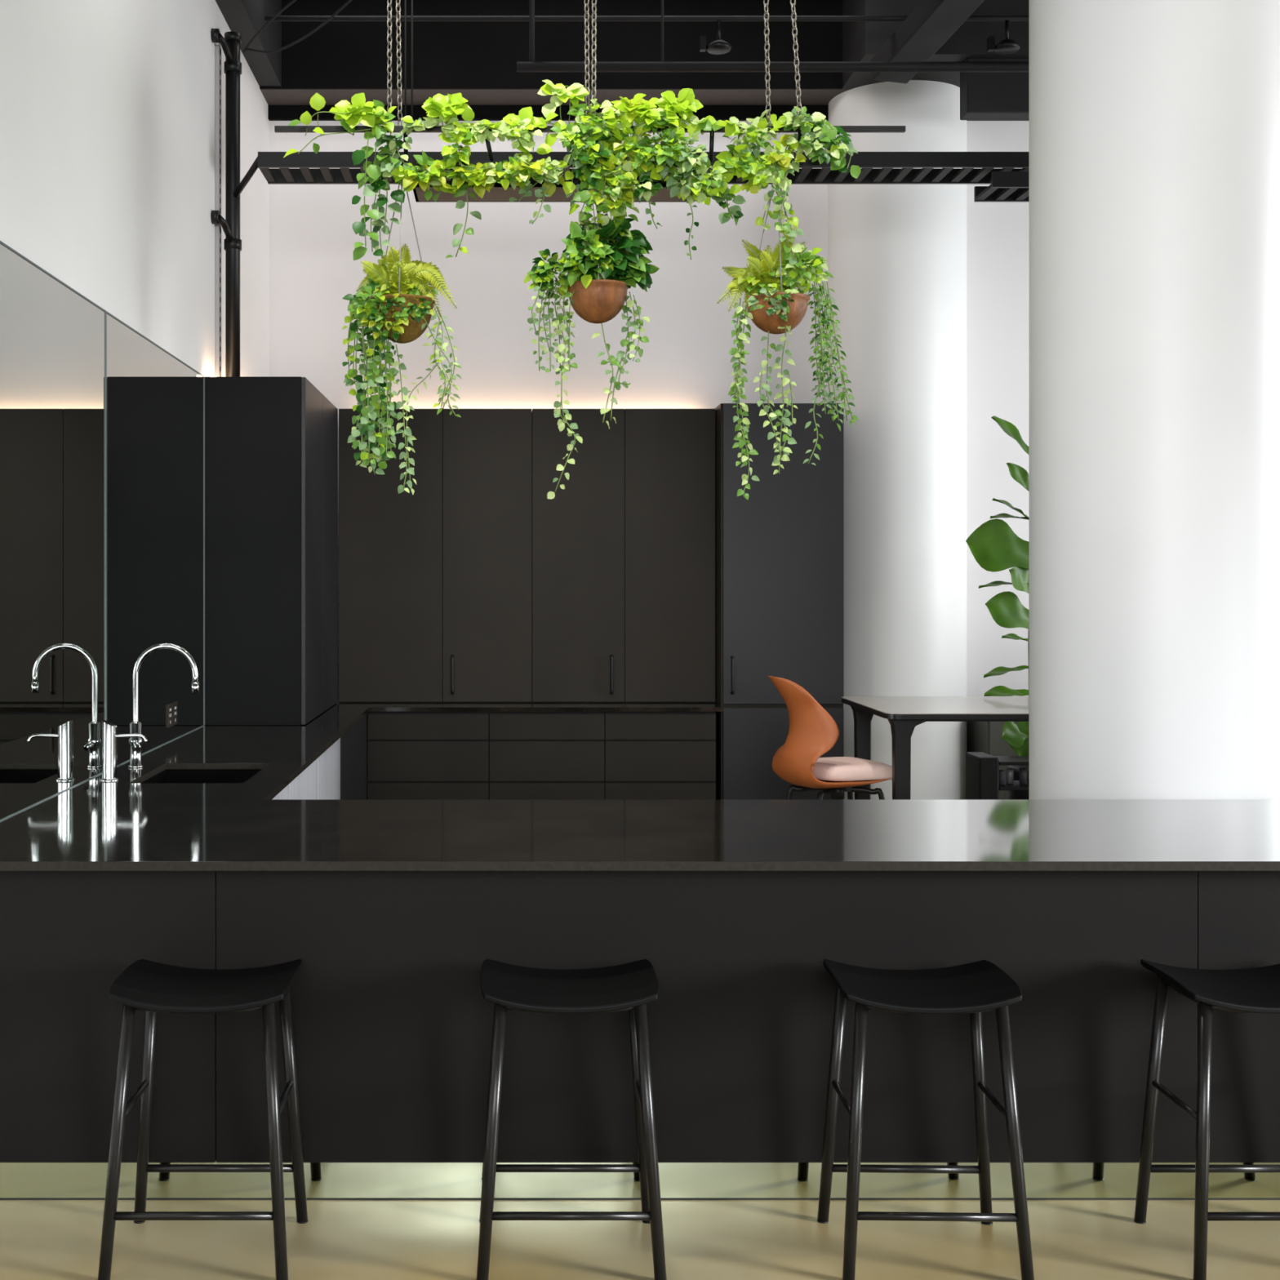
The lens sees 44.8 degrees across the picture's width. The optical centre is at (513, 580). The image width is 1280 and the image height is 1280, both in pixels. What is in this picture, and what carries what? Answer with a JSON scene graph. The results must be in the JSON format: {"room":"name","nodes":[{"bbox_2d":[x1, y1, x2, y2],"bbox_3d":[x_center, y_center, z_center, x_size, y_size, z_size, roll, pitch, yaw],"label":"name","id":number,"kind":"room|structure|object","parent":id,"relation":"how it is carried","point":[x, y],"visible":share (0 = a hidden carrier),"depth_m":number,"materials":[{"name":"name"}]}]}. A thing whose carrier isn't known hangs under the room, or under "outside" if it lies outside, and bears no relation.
{"room":"kitchen","nodes":[
{"label":"kitchen","id":0,"kind":"room"},
{"bbox_2d":[0,0,269,376],"bbox_3d":[-1.603,-1.005,2.750,0.195,5.250,13.900,0,0,0],"label":"wall","id":1,"kind":"structure","parent":0,"point":[107,107],"depth_m":6.10,"materials":[{"name":"white paint"}]},
{"bbox_2d":[0,240,204,821],"bbox_3d":[-1.500,-0.146,5.665,0.011,1.692,3.609,0,0,0],"label":"mirror","id":2,"kind":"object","parent":1,"relation":"attached to","point":[102,427],"depth_m":5.37,"materials":[{"name":"grey"}]},
{"bbox_2d":[167,701,177,728],"bbox_3d":[-1.493,0.585,6.760,0.008,0.100,0.180,0,0,0],"label":"power outlet","id":3,"kind":"object","parent":2,"relation":"attached to","point":[172,708],"visible":1,"depth_m":6.75,"materials":[{"name":"grey plastic"}]},
{"bbox_2d":[214,44,221,376],"bbox_3d":[-1.493,-1.846,7.800,0.022,1.708,0.060,0,0,0],"label":"channel","id":4,"kind":"object","parent":1,"relation":"attached to","point":[217,48],"visible":0.92,"depth_m":7.77,"materials":[{"name":"grey metal"}]},
{"bbox_2d":[211,28,241,376],"bbox_3d":[-1.452,-1.896,7.803,0.089,1.808,0.286,0,0,9],"label":"riser pipe","id":5,"kind":"object","parent":1,"relation":"attached to","point":[230,43],"visible":0.93,"depth_m":7.87,"materials":[{"name":"black metal"}]},
{"bbox_2d":[243,0,296,52],"bbox_3d":[-1.222,-2.825,7.814,0.369,0.234,0.013,0,0,29],"label":"loose cable","id":6,"kind":"object","parent":5,"relation":"attached to","point":[280,11],"visible":1,"depth_m":7.82,"materials":[{"name":"black rubber"}]},
{"bbox_2d":[245,0,352,53],"bbox_3d":[-1.072,-2.774,7.730,0.675,0.194,0.015,0,0,29],"label":"loose cable","id":7,"kind":"object","parent":5,"relation":"attached to","point":[344,5],"visible":1,"depth_m":7.71,"materials":[{"name":"black rubber"}]},
{"bbox_2d":[215,0,281,86],"bbox_3d":[-1.440,-3.280,2.580,0.130,0.700,13.160,0,0,0],"label":"ceiling","id":8,"kind":"structure","parent":1,"relation":"attached to","point":[245,17],"depth_m":8.55,"materials":[{"name":"black paint"}]},
{"bbox_2d":[259,0,842,88],"bbox_3d":[2.748,-3.276,9.150,8.505,0.709,0.020,0,0,0],"label":"ceiling","id":9,"kind":"structure","parent":1,"relation":"attached to","point":[339,55],"depth_m":9.14,"materials":[{"name":"black paint"}]},
{"bbox_2d":[260,88,850,105],"bbox_3d":[2.748,-3.275,9.331,8.505,0.710,0.339,0,0,0],"label":"ceiling beam","id":10,"kind":"structure","parent":1,"relation":"attached to","point":[272,96],"depth_m":9.28,"materials":[{"name":"black metal"}]},
{"bbox_2d":[233,151,1029,197],"bbox_3d":[2.735,-2.036,7.765,8.329,0.159,0.330,0,0,0],"label":"cable tray","id":11,"kind":"object","parent":1,"relation":"attached to","point":[304,167],"visible":0.39,"depth_m":7.60,"materials":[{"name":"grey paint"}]},
{"bbox_2d":[973,171,1029,202],"bbox_3d":[4.115,-1.954,7.650,3.570,0.075,0.300,0,0,0],"label":"cable tray","id":12,"kind":"object","parent":11,"relation":"attached to","point":[1005,186],"visible":0.2,"depth_m":7.62,"materials":[{"name":"grey paint"}]},
{"bbox_2d":[0,1200,1279,1279],"bbox_3d":[2.750,1.670,2.750,8.900,0.100,13.900,0,0,0],"label":"floor","id":13,"kind":"structure","parent":0,"point":[40,1239],"depth_m":3.77,"materials":[{"name":"concrete"}]},
{"bbox_2d":[97,959,307,1279],"bbox_3d":[-0.740,1.286,3.732,0.441,0.669,0.370,0,0,0],"label":"bar stool","id":14,"kind":"object","parent":13,"relation":"on","point":[151,987],"visible":1,"depth_m":3.64,"materials":[{"name":"black wood"}]},
{"bbox_2d":[271,783,289,799],"bbox_3d":[-1.159,1.178,5.240,0.689,0.884,0.758,0,0,0],"label":"base cabinet","id":15,"kind":"object","parent":13,"relation":"on","point":[284,794],"visible":0.02,"depth_m":5.49,"materials":[{"name":"grey laminate"}]},
{"bbox_2d":[289,757,318,799],"bbox_3d":[-1.159,1.178,6.030,0.689,0.884,0.818,0,0,0],"label":"base cabinet","id":16,"kind":"object","parent":13,"relation":"on","point":[304,786],"visible":0.06,"depth_m":6.10,"materials":[{"name":"grey laminate"}]},
{"bbox_2d":[318,737,340,799],"bbox_3d":[-1.159,1.173,6.850,0.689,0.895,0.818,0,0,0],"label":"base cabinet","id":17,"kind":"object","parent":13,"relation":"on","point":[329,762],"visible":0.04,"depth_m":6.86,"materials":[{"name":"grey laminate"}]},
{"bbox_2d":[340,713,367,799],"bbox_3d":[-1.159,1.173,7.923,0.689,0.895,1.323,0,0,0],"label":"base cabinet","id":18,"kind":"object","parent":13,"relation":"on","point":[353,743],"visible":0.09,"depth_m":7.92,"materials":[{"name":"grey laminate"}]},
{"bbox_2d":[367,711,488,799],"bbox_3d":[-0.475,1.173,9.034,0.675,0.895,0.929,0,0,0],"label":"drawer unit","id":19,"kind":"object","parent":13,"relation":"on","point":[411,755],"visible":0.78,"depth_m":8.57,"materials":[{"name":"black wood"}]},
{"bbox_2d":[488,711,604,799],"bbox_3d":[0.186,1.173,9.034,0.642,0.895,0.929,0,0,0],"label":"drawer unit","id":20,"kind":"object","parent":13,"relation":"on","point":[533,755],"visible":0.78,"depth_m":8.57,"materials":[{"name":"black wood"}]},
{"bbox_2d":[476,959,666,1279],"bbox_3d":[0.134,1.286,3.732,0.441,0.669,0.370,0,0,0],"label":"bar stool","id":21,"kind":"object","parent":13,"relation":"on","point":[630,986],"visible":1,"depth_m":3.61,"materials":[{"name":"black wood"}]},
{"bbox_2d":[0,871,1279,1199],"bbox_3d":[0.868,1.173,4.395,4.744,0.895,0.890,0,0,0],"label":"kitchen island","id":22,"kind":"object","parent":13,"relation":"on","point":[393,1020],"visible":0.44,"depth_m":3.95,"materials":[{"name":"laminate"}]},
{"bbox_2d":[0,694,1279,871],"bbox_3d":[0.897,0.712,6.675,4.805,0.024,5.650,0,0,0],"label":"island countertop","id":23,"kind":"structure","parent":22,"relation":"on","point":[126,824],"depth_m":4.30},
{"bbox_2d":[99,719,147,781],"bbox_3d":[-1.368,0.594,5.420,0.167,0.213,0.064,0,0,0],"label":"mixer tap","id":24,"kind":"object","parent":23,"relation":"on","point":[109,735],"visible":1,"depth_m":5.40,"materials":[{"name":"silver metal"}]},
{"bbox_2d":[128,643,199,768],"bbox_3d":[-1.315,0.466,5.786,0.266,0.468,0.083,0,0,0],"label":"tap","id":25,"kind":"object","parent":23,"relation":"on","point":[135,726],"visible":0.99,"depth_m":5.79,"materials":[{"name":"silver metal"}]},
{"bbox_2d":[142,768,262,782],"bbox_3d":[-1.135,0.830,5.635,0.440,0.210,0.630,0,0,0],"label":"sink","id":26,"kind":"object","parent":23,"relation":"in","point":[167,775],"visible":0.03,"depth_m":5.93,"materials":[{"name":"black"}]},
{"bbox_2d":[204,376,337,725],"bbox_3d":[-1.256,-0.145,8.162,0.496,1.689,1.385,0,0,0],"label":"tall cabinet","id":27,"kind":"object","parent":23,"relation":"on","point":[271,442],"visible":1,"depth_m":7.47,"materials":[{"name":"wood"}]},
{"bbox_2d":[338,408,531,702],"bbox_3d":[-0.450,-0.145,9.158,1.111,1.689,0.683,0,0,0],"label":"upper cabinet","id":28,"kind":"object","parent":23,"relation":"on","point":[435,580],"visible":0.9,"depth_m":8.86,"materials":[{"name":"black wood"}]},
{"bbox_2d":[531,408,715,702],"bbox_3d":[0.634,-0.145,9.158,1.053,1.689,0.683,0,0,0],"label":"upper cabinet","id":29,"kind":"object","parent":23,"relation":"on","point":[623,555],"visible":1,"depth_m":8.86,"materials":[{"name":"black wood"}]},
{"bbox_2d":[604,711,715,799],"bbox_3d":[0.817,1.173,9.034,0.616,0.895,0.929,0,0,0],"label":"drawer unit","id":30,"kind":"object","parent":13,"relation":"on","point":[649,755],"visible":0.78,"depth_m":8.57,"materials":[{"name":"black wood"}]},
{"bbox_2d":[715,403,844,799],"bbox_3d":[1.512,0.310,9.058,0.691,2.620,0.883,0,0,0],"label":"tall cabinet","id":31,"kind":"object","parent":13,"relation":"on","point":[780,550],"visible":0.68,"depth_m":8.66,"materials":[{"name":"grey laminate"}]},
{"bbox_2d":[767,675,892,799],"bbox_3d":[1.432,1.020,7.087,0.602,1.180,0.406,0,0,-22],"label":"chair","id":32,"kind":"object","parent":13,"relation":"on","point":[813,732],"visible":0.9,"depth_m":6.96,"materials":[{"name":"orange leather"}]},
{"bbox_2d":[827,80,966,799],"bbox_3d":[2.336,-0.650,9.400,0.820,4.540,0.820,0,0,0],"label":"column","id":33,"kind":"structure","parent":13,"relation":"on","point":[897,253],"depth_m":9.03,"materials":[{"name":"white paint"}]},
{"bbox_2d":[817,959,1034,1279],"bbox_3d":[0.985,1.286,3.728,0.441,0.669,0.370,0,0,1],"label":"bar stool","id":34,"kind":"object","parent":13,"relation":"on","point":[976,988],"visible":1,"depth_m":3.64,"materials":[{"name":"black metal"}]},
{"bbox_2d":[841,696,1029,799],"bbox_3d":[3.402,1.094,7.110,3.595,1.052,0.980,0,0,0],"label":"table","id":35,"kind":"object","parent":13,"relation":"on","point":[903,713],"visible":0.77,"depth_m":6.80,"materials":[{"name":"laminate"}]},
{"bbox_2d":[965,415,1029,799],"bbox_3d":[2.800,0.354,8.274,0.762,2.533,0.420,0,0,-21],"label":"fiddle leaf fig","id":36,"kind":"object","parent":13,"relation":"on","point":[995,547],"visible":0.28,"depth_m":8.21,"materials":[{"name":"green plant"}]},
{"bbox_2d":[1005,765,1029,799],"bbox_3d":[2.870,1.310,8.300,0.420,0.620,0.420,0,0,0],"label":"pot","id":37,"kind":"object","parent":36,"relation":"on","point":[1011,794],"depth_m":8.22,"materials":[{"name":"grey metal"}]},
{"bbox_2d":[965,751,1029,799],"bbox_3d":[2.650,1.256,7.930,0.580,0.728,0.260,0,0,0],"label":"trolley","id":38,"kind":"object","parent":13,"relation":"on","point":[982,769],"visible":0.18,"depth_m":7.81,"materials":[{"name":"black metal"}]},
{"bbox_2d":[999,769,1005,784],"bbox_3d":[2.500,1.006,7.900,0.040,0.072,0.039,0,0,0],"label":"cup","id":39,"kind":"object","parent":38,"relation":"on","point":[1002,772],"visible":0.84,"depth_m":7.88,"materials":[{"name":"grey ceramic"}]},
{"bbox_2d":[1005,768,1013,783],"bbox_3d":[2.555,1.004,7.940,0.040,0.076,0.039,0,0,0],"label":"cup","id":40,"kind":"object","parent":38,"relation":"on","point":[1009,771],"visible":1,"depth_m":7.92,"materials":[{"name":"grey ceramic"}]},
{"bbox_2d":[994,755,1029,765],"bbox_3d":[2.680,0.923,7.930,0.440,0.018,0.260,0,0,0],"label":"shelf","id":41,"kind":"object","parent":38,"relation":"attached to","point":[998,760],"depth_m":7.83,"materials":[{"name":"black metal"}]},
{"bbox_2d":[999,780,1029,790],"bbox_3d":[2.680,1.051,7.930,0.440,0.018,0.260,0,0,0],"label":"shelf","id":42,"kind":"object","parent":38,"relation":"attached to","point":[1015,785],"depth_m":7.82,"materials":[{"name":"black metal"}]},
{"bbox_2d":[1018,768,1026,784],"bbox_3d":[2.610,1.000,7.900,0.040,0.082,0.039,0,0,0],"label":"cup","id":43,"kind":"object","parent":38,"relation":"on","point":[1023,771],"visible":1,"depth_m":7.88,"materials":[{"name":"grey ceramic"}]},
{"bbox_2d":[1026,768,1029,783],"bbox_3d":[2.665,1.006,7.940,0.040,0.072,0.039,0,0,0],"label":"cup","id":44,"kind":"object","parent":38,"relation":"on","point":[1028,771],"visible":0.2,"depth_m":7.93,"materials":[{"name":"grey ceramic"}]},
{"bbox_2d":[966,721,1029,799],"bbox_3d":[3.586,1.190,9.249,1.628,0.860,0.499,0,0,0],"label":"base cabinet","id":45,"kind":"object","parent":13,"relation":"on","point":[985,737],"visible":0.02,"depth_m":9.01,"materials":[{"name":"grey wood"}]},
{"bbox_2d":[1029,0,1279,799],"bbox_3d":[2.232,-1.005,5.372,0.828,5.250,0.828,0,0,0],"label":"column","id":46,"kind":"structure","parent":13,"relation":"on","point":[1154,125],"depth_m":5.02,"materials":[{"name":"white paint"}]},
{"bbox_2d":[1133,959,1279,1279],"bbox_3d":[1.790,1.286,3.730,0.441,0.669,0.370,0,0,0],"label":"bar stool","id":47,"kind":"object","parent":13,"relation":"on","point":[1257,989],"visible":1,"depth_m":3.70,"materials":[{"name":"black metal"}]},
{"bbox_2d":[264,15,1029,54],"bbox_3d":[2.538,-2.894,8.150,7.702,0.183,0.140,0,0,0],"label":"pipe","id":48,"kind":"object","parent":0,"point":[718,46],"visible":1,"depth_m":8.14,"materials":[{"name":"black metal"}]},
{"bbox_2d":[269,120,1029,696],"bbox_3d":[2.848,-0.610,9.600,8.705,4.460,0.200,0,0,0],"label":"wall","id":49,"kind":"structure","parent":0,"point":[685,363],"depth_m":9.50,"materials":[{"name":"white paint"}]},
{"bbox_2d":[267,105,1029,120],"bbox_3d":[2.748,-2.877,9.480,8.505,0.085,0.040,0,0,0],"label":"trim","id":50,"kind":"structure","parent":49,"relation":"attached to","point":[275,113],"depth_m":9.46,"materials":[{"name":"black paint"}]},
{"bbox_2d":[869,0,984,83],"bbox_3d":[2.162,-2.881,8.000,0.220,0.337,0.863,0,0,-17],"label":"ceiling beam","id":51,"kind":"structure","parent":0,"point":[931,23],"depth_m":7.99,"materials":[{"name":"grey paint"}]},
{"bbox_3d":[2.750,-3.705,2.750,8.900,0.150,13.900,0,0,0],"label":"ceiling","id":52,"kind":"structure","parent":0,"visible":0},
{"bbox_2d":[274,0,905,202],"bbox_3d":[0.313,-2.632,6.455,2.574,2.012,0.331,0,0,0],"label":"plant shelf","id":53,"kind":"object","parent":52,"relation":"hanging from","point":[497,193],"visible":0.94,"depth_m":6.30,"materials":[{"name":"grey"}]},
{"bbox_2d":[283,93,404,269],"bbox_3d":[-0.678,-1.622,6.301,0.517,0.715,0.278,0,0,0],"label":"trailing plant","id":54,"kind":"object","parent":53,"relation":"hanging from","point":[362,112],"visible":0.99,"depth_m":6.27,"materials":[{"name":"green plant"}]},
{"bbox_2d":[342,160,462,494],"bbox_3d":[-0.457,-1.026,6.309,0.495,1.339,0.330,0,0,0],"label":"hanging basket","id":55,"kind":"object","parent":53,"relation":"hanging from","point":[399,311],"visible":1,"depth_m":6.27,"materials":[{"name":"plant"}]},
{"bbox_2d":[369,293,435,343],"bbox_3d":[-0.458,-1.066,6.340,0.272,0.177,0.272,0,0,0],"label":"bowl","id":56,"kind":"object","parent":55,"relation":"on","point":[406,306],"depth_m":6.22,"materials":[{"name":"brown ceramic"}]},
{"bbox_2d":[382,93,564,257],"bbox_3d":[-0.159,-1.656,6.263,0.753,0.672,0.296,0,0,0],"label":"trailing plant","id":57,"kind":"object","parent":53,"relation":"hanging from","point":[482,176],"visible":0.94,"depth_m":6.24,"materials":[{"name":"green plant"}]},
{"bbox_2d":[413,173,700,202],"bbox_3d":[0.179,-1.662,6.490,1.194,0.070,0.260,0,0,0],"label":"tray","id":58,"kind":"object","parent":53,"relation":"on","point":[497,193],"depth_m":6.52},
{"bbox_2d":[502,79,666,227],"bbox_3d":[0.297,-1.733,6.263,0.680,0.607,0.286,0,0,0],"label":"trailing plant","id":59,"kind":"object","parent":53,"relation":"hanging from","point":[595,163],"visible":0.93,"depth_m":6.24,"materials":[{"name":"green plant"}]},
{"bbox_2d":[524,210,659,498],"bbox_3d":[0.323,-1.030,6.313,0.561,1.391,0.367,0,0,0],"label":"hanging basket","id":60,"kind":"object","parent":53,"relation":"hanging from","point":[602,263],"visible":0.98,"depth_m":6.28,"materials":[{"name":"orange plant"}]},
{"bbox_2d":[568,279,628,323],"bbox_3d":[0.346,-1.137,6.340,0.261,0.156,0.261,0,0,0],"label":"bowl","id":61,"kind":"object","parent":60,"relation":"on","point":[594,300],"depth_m":6.26,"materials":[{"name":"brown wood"}]},
{"bbox_2d":[607,88,768,259],"bbox_3d":[0.705,-1.655,6.238,0.662,0.682,0.284,0,0,0],"label":"trailing plant","id":62,"kind":"object","parent":53,"relation":"hanging from","point":[675,148],"visible":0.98,"depth_m":6.24,"materials":[{"name":"green plant"}]},
{"bbox_2d":[716,188,858,499],"bbox_3d":[1.111,-1.028,6.323,0.549,1.396,0.311,0,0,-12],"label":"hanging basket","id":63,"kind":"object","parent":53,"relation":"hanging from","point":[774,304],"visible":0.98,"depth_m":6.29,"materials":[{"name":"orange plant"}]},
{"bbox_2d":[744,292,809,333],"bbox_3d":[1.084,-1.089,6.340,0.266,0.147,0.266,0,0,0],"label":"bowl","id":64,"kind":"object","parent":63,"relation":"on","point":[795,308],"depth_m":6.25,"materials":[{"name":"brown wood"}]},
{"bbox_2d":[722,106,861,265],"bbox_3d":[1.131,-1.613,6.261,0.578,0.676,0.256,0,0,0],"label":"trailing plant","id":65,"kind":"object","parent":53,"relation":"hanging from","point":[775,174],"visible":0.98,"depth_m":6.25,"materials":[{"name":"green plant"}]},
{"bbox_2d":[516,0,1029,71],"bbox_3d":[3.144,-3.136,8.000,6.254,0.989,0.052,0,0,0],"label":"ceiling pipe","id":66,"kind":"object","parent":52,"relation":"hanging from","point":[531,66],"visible":0.59,"depth_m":7.98,"materials":[{"name":"black metal"}]},
{"bbox_2d":[842,0,1029,88],"bbox_3d":[4.475,-3.275,8.855,5.050,0.710,0.610,0,0,0],"label":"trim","id":67,"kind":"structure","parent":52,"relation":"attached to","point":[861,40],"depth_m":8.55,"materials":[{"name":"grey paint"}]},
{"bbox_2d":[960,57,1029,119],"bbox_3d":[2.789,-2.766,8.675,0.517,0.308,0.150,0,0,0],"label":"ceiling beam","id":68,"kind":"structure","parent":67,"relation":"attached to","point":[984,95],"depth_m":8.60,"materials":[{"name":"grey paint"}]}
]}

